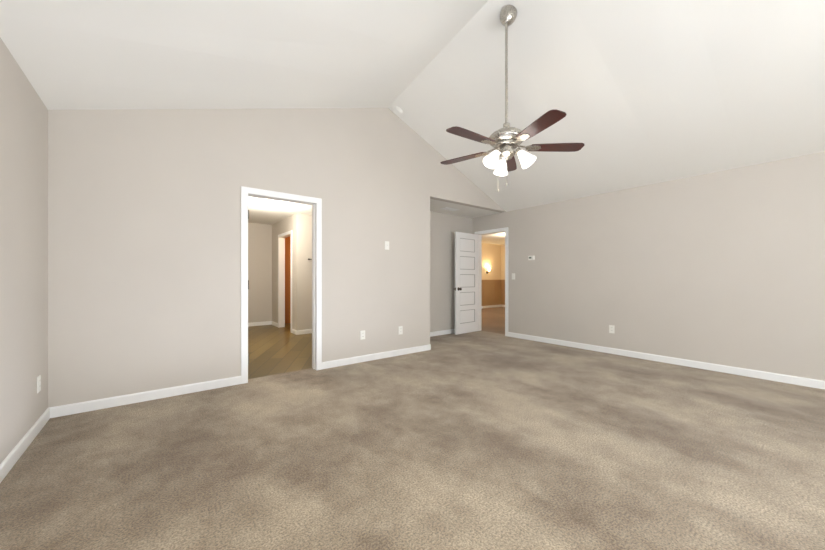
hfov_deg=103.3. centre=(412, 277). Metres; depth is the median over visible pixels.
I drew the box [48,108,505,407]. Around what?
wall
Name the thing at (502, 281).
trim
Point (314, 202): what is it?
door frame
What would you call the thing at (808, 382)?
baseboard
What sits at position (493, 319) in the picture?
floor
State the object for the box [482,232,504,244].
ceiling
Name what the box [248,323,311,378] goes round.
floor
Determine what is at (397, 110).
smoke detector
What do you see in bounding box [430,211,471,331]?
wall
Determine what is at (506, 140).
fan
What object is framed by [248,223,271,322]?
wall
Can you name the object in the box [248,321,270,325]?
baseboard
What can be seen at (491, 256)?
wall
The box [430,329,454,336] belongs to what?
baseboard
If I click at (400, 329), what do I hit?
electrical outlet
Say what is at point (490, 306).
baseboard
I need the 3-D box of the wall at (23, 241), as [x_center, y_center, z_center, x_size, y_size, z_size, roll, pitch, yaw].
[-0.949,-0.120,-0.013,0.120,2.496,6.586,0,0,-38]
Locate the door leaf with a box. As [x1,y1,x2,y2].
[454,232,478,334]
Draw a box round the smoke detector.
[393,107,402,114]
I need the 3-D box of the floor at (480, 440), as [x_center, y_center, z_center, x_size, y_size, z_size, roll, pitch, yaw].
[1.168,1.153,2.262,6.256,0.050,7.572,0,0,-38]
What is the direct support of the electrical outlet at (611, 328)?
attached to the wall at (726, 267)
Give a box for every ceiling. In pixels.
[0,0,499,224]
[388,0,824,212]
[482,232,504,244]
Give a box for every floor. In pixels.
[0,331,824,549]
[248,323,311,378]
[481,307,504,333]
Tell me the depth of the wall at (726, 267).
4.14 m
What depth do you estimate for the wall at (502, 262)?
12.63 m
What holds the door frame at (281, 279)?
attached to the wall at (294, 223)
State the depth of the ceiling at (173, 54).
2.56 m
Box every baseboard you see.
[0,407,51,482]
[52,376,240,417]
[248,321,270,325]
[296,329,311,334]
[322,344,430,368]
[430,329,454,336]
[482,305,500,307]
[508,332,824,388]
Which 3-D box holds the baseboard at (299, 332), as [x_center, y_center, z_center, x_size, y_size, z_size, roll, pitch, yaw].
[-1.877,1.085,6.770,1.054,0.085,0.014,0,0,-38]
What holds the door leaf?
in the wall at (726, 267)
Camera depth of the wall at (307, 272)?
6.59 m
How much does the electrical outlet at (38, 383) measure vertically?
0.118 m
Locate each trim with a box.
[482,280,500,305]
[501,280,504,304]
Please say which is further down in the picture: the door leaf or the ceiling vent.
the door leaf
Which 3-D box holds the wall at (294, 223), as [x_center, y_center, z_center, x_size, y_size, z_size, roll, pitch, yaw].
[-2.792,-0.074,7.207,0.120,2.404,1.800,0,0,-38]
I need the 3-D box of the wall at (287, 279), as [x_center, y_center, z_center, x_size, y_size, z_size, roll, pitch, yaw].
[-2.923,-0.074,8.238,0.942,2.404,0.012,0,0,-38]
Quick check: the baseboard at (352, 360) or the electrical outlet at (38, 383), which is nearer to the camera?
the electrical outlet at (38, 383)
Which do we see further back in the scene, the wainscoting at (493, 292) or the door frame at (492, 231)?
the wainscoting at (493, 292)
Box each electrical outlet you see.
[37,375,40,392]
[360,330,364,339]
[398,326,402,334]
[609,325,614,332]
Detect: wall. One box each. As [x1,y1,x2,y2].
[0,38,47,463]
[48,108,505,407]
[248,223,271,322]
[272,213,302,329]
[285,237,289,322]
[303,214,311,329]
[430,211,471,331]
[472,152,824,380]
[482,243,500,279]
[501,245,504,279]
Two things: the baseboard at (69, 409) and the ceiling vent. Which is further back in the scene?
the ceiling vent
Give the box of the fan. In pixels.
[440,5,583,191]
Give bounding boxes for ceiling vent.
[440,207,458,210]
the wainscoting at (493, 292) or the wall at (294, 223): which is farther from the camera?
the wainscoting at (493, 292)
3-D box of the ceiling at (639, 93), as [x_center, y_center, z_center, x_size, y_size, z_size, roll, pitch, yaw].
[2.380,-1.889,2.659,3.856,1.325,6.706,0,0,-38]
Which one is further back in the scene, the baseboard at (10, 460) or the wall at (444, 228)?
the wall at (444, 228)
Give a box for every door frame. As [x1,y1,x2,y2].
[241,186,321,383]
[278,230,291,332]
[474,227,507,335]
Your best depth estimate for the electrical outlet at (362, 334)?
4.37 m

